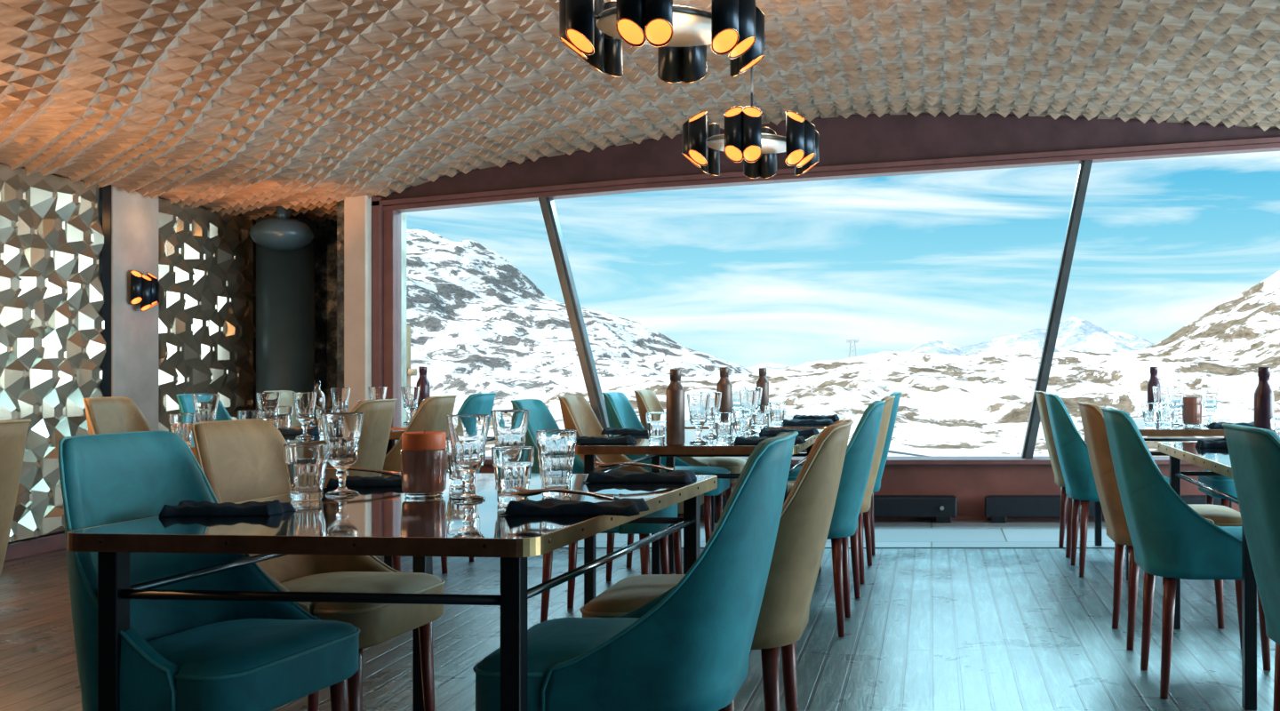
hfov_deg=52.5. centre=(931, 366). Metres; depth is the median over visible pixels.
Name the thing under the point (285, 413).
tumbler
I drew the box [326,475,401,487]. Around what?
napkin
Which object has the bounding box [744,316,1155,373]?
range
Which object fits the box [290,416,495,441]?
dining table
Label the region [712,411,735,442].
tumbler
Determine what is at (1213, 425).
napkin
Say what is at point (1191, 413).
candle
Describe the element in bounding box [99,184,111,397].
trim
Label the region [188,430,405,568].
dining table
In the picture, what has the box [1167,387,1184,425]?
goblet
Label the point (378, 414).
dining chair
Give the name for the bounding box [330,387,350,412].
goblet
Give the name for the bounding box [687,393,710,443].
goblet
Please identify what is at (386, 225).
trim
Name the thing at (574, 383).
snow ground
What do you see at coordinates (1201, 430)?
dining table
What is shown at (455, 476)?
tumbler
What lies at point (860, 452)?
dining chair
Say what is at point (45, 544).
baseboard
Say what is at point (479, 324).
mountain slope
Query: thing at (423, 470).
jar
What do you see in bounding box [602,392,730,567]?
dining chair
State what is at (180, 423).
tumbler
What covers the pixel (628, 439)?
napkin
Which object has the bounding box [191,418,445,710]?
dining chair
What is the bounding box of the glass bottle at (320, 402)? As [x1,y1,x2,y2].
[309,380,325,426]
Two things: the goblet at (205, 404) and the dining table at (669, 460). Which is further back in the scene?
the dining table at (669, 460)
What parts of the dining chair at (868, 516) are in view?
seat, leg, leg, backrest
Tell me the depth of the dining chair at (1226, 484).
6.36 m
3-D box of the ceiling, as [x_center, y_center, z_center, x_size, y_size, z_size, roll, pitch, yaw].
[0.083,-1.470,2.700,10.766,0.846,13.400,0,0,0]
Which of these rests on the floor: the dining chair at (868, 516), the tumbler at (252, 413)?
the dining chair at (868, 516)
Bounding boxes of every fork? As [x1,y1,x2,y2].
[326,467,400,477]
[512,487,614,500]
[594,461,673,471]
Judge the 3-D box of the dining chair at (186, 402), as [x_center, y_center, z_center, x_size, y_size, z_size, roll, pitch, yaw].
[-3.468,0.596,6.300,0.576,0.911,0.466,0,0,0]
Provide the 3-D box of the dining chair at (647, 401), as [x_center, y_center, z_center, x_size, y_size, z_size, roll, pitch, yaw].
[-1.423,0.596,7.380,0.640,0.911,0.466,0,0,0]
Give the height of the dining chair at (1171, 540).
0.911 m
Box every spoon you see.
[511,488,614,499]
[593,462,673,471]
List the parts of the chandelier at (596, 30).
plate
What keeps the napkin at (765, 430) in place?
on the dining table at (712, 448)
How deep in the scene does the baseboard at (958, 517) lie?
8.47 m
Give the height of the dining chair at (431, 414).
0.911 m
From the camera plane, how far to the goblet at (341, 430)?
2.95 m
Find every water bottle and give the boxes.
[665,368,685,445]
[716,367,732,411]
[756,368,768,404]
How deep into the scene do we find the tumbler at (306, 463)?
2.83 m
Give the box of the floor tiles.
[562,520,1114,547]
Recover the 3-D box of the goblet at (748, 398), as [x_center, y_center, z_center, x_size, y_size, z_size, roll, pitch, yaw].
[-0.842,0.210,5.750,0.094,0.195,0.094,0,0,-14]
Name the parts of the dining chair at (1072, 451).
backrest, leg, leg, seat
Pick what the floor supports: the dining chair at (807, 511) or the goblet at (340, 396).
the dining chair at (807, 511)
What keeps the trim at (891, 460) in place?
attached to the wall at (855, 139)
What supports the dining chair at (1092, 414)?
on the floor
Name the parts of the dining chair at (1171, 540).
leg, leg, backrest, seat, leg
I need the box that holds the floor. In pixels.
[0,548,1275,710]
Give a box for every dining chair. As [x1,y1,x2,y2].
[0,418,31,577]
[57,431,360,710]
[82,396,153,434]
[176,393,231,456]
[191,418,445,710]
[263,390,309,425]
[323,399,397,487]
[381,394,456,575]
[440,392,496,573]
[472,431,798,710]
[510,399,677,623]
[558,395,703,581]
[579,419,853,710]
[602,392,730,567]
[633,389,746,503]
[720,400,886,637]
[787,392,902,566]
[787,395,895,598]
[1034,391,1072,557]
[1043,392,1169,577]
[1077,401,1241,649]
[1100,407,1270,699]
[1198,469,1237,507]
[1221,423,1279,710]
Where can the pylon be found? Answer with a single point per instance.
(847, 340)
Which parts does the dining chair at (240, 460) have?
backrest, leg, leg, seat, leg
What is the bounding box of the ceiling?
[0,0,1279,222]
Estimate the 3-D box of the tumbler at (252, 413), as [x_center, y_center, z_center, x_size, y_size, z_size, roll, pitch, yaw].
[-2.849,0.246,5.200,0.089,0.122,0.089,0,0,-4]
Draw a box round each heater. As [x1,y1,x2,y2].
[700,495,957,522]
[984,495,1221,522]
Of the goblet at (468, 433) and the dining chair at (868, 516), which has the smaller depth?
the goblet at (468, 433)
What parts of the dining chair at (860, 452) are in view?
leg, leg, backrest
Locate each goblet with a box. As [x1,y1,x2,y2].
[192,393,219,422]
[256,392,280,423]
[292,392,317,438]
[320,412,363,495]
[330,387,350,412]
[368,386,387,399]
[400,386,420,423]
[446,414,489,501]
[490,409,529,487]
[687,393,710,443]
[700,392,721,437]
[732,386,746,408]
[739,390,759,432]
[744,387,762,424]
[1152,386,1169,422]
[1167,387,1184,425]
[1200,387,1218,425]
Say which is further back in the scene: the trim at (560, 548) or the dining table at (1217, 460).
the trim at (560, 548)
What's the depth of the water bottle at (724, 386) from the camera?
5.95 m
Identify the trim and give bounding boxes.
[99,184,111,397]
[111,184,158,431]
[371,136,1279,212]
[371,196,401,444]
[483,456,1193,464]
[538,197,611,436]
[560,547,1125,548]
[1021,160,1092,458]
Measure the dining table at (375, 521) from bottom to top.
0.742 m
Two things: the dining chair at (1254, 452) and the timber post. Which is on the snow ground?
the timber post
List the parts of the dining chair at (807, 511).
seat, leg, leg, backrest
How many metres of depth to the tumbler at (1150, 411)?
6.22 m
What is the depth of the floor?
4.78 m
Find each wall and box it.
[8,168,255,543]
[308,112,1279,408]
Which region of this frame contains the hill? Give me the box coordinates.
[412,270,1279,455]
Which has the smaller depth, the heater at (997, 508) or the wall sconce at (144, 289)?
the wall sconce at (144, 289)
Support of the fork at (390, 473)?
on the napkin at (356, 481)
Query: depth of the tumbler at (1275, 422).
4.41 m
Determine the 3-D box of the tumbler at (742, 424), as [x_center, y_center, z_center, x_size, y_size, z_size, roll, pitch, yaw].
[-0.814,0.246,5.350,0.089,0.122,0.089,0,0,45]
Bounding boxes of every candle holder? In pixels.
[400,430,447,497]
[1181,395,1202,426]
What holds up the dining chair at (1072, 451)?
on the floor
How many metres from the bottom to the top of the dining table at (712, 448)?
0.742 m
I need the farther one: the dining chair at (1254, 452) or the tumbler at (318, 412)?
the tumbler at (318, 412)
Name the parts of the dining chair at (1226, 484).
leg, leg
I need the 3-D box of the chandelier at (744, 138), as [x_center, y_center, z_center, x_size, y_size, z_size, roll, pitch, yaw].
[-0.750,-1.260,5.200,0.577,0.890,0.547,0,0,30]
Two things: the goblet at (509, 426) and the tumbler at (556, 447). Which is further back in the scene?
the goblet at (509, 426)
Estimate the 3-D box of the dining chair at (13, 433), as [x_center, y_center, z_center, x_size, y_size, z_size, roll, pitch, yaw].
[-2.716,0.596,3.200,0.640,0.911,0.466,0,0,0]
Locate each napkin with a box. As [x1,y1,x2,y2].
[158,499,295,517]
[277,427,319,434]
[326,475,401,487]
[500,497,648,516]
[576,434,636,443]
[583,470,696,483]
[600,427,647,434]
[732,436,806,444]
[759,427,819,434]
[783,418,833,424]
[792,414,839,420]
[1195,439,1227,447]
[1208,422,1253,428]
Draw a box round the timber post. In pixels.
[406,325,417,416]
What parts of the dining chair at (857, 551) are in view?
seat, leg, leg, backrest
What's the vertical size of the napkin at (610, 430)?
0.032 m
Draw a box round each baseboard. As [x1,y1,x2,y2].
[4,532,65,561]
[680,515,1104,520]
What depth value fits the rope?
11.34 m
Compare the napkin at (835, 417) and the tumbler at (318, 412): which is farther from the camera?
the napkin at (835, 417)
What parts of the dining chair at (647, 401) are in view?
backrest, seat, leg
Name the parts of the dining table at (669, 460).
leg, leg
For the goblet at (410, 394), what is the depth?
6.67 m
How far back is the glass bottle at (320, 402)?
6.33 m
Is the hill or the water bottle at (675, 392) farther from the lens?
the hill
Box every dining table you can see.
[67,472,717,710]
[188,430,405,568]
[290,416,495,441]
[575,429,823,605]
[665,416,846,572]
[1094,418,1253,580]
[1157,441,1256,710]
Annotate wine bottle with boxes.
[416,367,430,410]
[1147,367,1159,419]
[1253,367,1274,430]
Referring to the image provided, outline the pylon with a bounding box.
[846,339,858,357]
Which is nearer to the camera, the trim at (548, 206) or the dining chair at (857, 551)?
the dining chair at (857, 551)
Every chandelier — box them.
[559,0,765,83]
[681,66,819,178]
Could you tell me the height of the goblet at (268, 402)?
0.195 m
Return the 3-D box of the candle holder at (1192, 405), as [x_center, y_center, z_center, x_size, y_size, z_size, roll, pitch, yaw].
[1.339,0.229,6.400,0.104,0.156,0.104,0,0,-17]
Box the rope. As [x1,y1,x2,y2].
[888,450,925,455]
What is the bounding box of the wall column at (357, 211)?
[344,195,372,412]
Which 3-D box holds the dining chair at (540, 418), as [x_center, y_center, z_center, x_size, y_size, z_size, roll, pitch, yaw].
[-1.413,0.596,5.220,0.640,0.911,0.466,0,0,0]
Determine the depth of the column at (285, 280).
8.83 m
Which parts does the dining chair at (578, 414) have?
backrest, leg, leg, seat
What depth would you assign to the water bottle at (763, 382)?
7.08 m
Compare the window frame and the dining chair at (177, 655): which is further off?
the window frame
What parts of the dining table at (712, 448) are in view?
leg, leg, leg, leg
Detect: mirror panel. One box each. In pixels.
[0,163,106,542]
[158,198,255,431]
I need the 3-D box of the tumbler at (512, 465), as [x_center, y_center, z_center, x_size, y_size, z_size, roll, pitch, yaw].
[-0.942,0.244,2.800,0.092,0.126,0.092,0,0,9]
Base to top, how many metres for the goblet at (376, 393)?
0.195 m
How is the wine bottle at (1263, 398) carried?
on the dining table at (1217, 460)
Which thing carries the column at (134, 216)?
attached to the wall at (254, 221)
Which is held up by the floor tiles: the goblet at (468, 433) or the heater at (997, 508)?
the heater at (997, 508)
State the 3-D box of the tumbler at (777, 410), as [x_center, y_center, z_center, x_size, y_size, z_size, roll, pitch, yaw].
[-0.790,0.246,6.360,0.089,0.122,0.089,0,0,-32]
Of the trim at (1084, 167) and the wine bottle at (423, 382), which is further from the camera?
the trim at (1084, 167)
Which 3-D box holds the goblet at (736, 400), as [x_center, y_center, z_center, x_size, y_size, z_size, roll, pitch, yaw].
[-1.043,0.210,6.700,0.094,0.195,0.094,0,0,-44]
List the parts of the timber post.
post, knob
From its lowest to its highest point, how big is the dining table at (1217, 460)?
0.742 m
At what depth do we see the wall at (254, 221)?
9.21 m
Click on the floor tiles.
(887, 533)
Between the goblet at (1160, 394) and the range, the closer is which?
the goblet at (1160, 394)
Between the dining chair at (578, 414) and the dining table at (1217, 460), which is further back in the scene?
the dining chair at (578, 414)
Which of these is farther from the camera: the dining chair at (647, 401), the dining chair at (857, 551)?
the dining chair at (647, 401)
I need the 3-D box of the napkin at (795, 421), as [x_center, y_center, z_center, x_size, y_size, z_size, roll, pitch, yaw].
[-0.662,0.293,6.620,0.282,0.029,0.148,0,0,0]
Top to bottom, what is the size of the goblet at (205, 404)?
0.195 m
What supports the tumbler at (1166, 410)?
on the dining table at (1201, 430)
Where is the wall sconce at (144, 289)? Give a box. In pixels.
[130,270,159,311]
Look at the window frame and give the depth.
8.81 m
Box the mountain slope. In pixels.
[406,229,767,402]
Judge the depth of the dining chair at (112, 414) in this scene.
5.64 m
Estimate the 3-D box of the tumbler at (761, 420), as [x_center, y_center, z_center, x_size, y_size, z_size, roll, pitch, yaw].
[-0.816,0.246,5.950,0.089,0.122,0.089,0,0,-13]
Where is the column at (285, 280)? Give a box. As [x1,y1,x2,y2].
[256,217,315,409]
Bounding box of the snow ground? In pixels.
[485,376,1048,455]
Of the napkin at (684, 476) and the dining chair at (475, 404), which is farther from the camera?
the dining chair at (475, 404)
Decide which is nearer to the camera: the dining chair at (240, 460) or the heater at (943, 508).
the dining chair at (240, 460)
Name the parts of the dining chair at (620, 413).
leg, backrest, seat, leg, leg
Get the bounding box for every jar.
[400,448,447,493]
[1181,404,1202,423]
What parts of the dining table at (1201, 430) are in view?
leg, leg, leg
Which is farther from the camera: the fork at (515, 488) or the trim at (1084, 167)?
the trim at (1084, 167)
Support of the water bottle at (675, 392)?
on the dining table at (712, 448)
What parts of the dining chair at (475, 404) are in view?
leg, backrest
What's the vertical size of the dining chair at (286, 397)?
0.911 m
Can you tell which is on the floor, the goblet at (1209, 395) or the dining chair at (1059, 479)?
the dining chair at (1059, 479)
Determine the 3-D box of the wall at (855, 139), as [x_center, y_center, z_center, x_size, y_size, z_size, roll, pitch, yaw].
[0.075,-0.351,8.910,10.650,2.803,0.820,0,0,0]
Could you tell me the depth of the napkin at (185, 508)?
2.56 m
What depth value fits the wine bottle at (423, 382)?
7.23 m
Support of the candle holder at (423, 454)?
on the dining table at (375, 521)
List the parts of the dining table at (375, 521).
leg, leg, leg, leg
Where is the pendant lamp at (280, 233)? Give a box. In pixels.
[248,206,313,250]
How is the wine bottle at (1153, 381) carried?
on the dining table at (1201, 430)
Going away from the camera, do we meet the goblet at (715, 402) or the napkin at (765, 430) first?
the goblet at (715, 402)
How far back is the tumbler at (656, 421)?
4.95 m
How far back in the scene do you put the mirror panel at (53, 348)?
6.99 m
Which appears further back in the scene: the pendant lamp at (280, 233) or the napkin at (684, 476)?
the pendant lamp at (280, 233)
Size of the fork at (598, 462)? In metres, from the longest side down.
0.215 x 0.026 x 0.022 m
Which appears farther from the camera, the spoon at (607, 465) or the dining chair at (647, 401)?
the dining chair at (647, 401)
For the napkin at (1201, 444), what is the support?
on the dining table at (1217, 460)
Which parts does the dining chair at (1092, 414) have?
leg, leg, backrest, seat, leg, leg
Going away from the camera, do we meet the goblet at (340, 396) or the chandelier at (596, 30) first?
the chandelier at (596, 30)
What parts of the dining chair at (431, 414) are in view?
leg, backrest, leg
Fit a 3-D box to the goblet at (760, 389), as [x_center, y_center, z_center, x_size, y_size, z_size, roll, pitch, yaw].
[-0.936,0.210,6.550,0.094,0.195,0.094,0,0,-32]
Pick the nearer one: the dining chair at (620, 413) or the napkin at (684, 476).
the napkin at (684, 476)
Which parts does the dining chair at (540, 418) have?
leg, backrest, leg, seat, leg, leg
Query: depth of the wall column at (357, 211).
8.36 m
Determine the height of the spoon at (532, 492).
0.021 m
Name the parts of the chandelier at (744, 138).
plate, stem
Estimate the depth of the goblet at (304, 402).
5.32 m
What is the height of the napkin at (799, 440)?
0.029 m
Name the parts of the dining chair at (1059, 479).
backrest, leg, leg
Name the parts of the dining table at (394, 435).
leg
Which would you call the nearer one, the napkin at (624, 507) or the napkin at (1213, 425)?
the napkin at (624, 507)
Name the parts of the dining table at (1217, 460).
leg, leg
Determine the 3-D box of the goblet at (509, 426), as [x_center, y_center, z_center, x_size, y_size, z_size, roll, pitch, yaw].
[-1.073,0.210,3.170,0.094,0.195,0.094,0,0,-14]
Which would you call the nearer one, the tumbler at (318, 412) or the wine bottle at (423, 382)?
the tumbler at (318, 412)
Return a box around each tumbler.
[168,413,195,445]
[237,409,262,419]
[273,406,293,429]
[283,442,329,501]
[315,408,338,437]
[445,437,475,486]
[491,445,534,503]
[536,429,576,496]
[645,412,665,443]
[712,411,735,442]
[731,408,752,438]
[752,404,770,431]
[768,401,785,426]
[1141,402,1159,427]
[1158,402,1175,427]
[1270,417,1279,437]
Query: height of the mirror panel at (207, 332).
2.035 m
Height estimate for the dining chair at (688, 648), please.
0.911 m
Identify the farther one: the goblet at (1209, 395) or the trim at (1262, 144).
the trim at (1262, 144)
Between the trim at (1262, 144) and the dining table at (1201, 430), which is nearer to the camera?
the dining table at (1201, 430)
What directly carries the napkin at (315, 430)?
on the dining table at (394, 435)

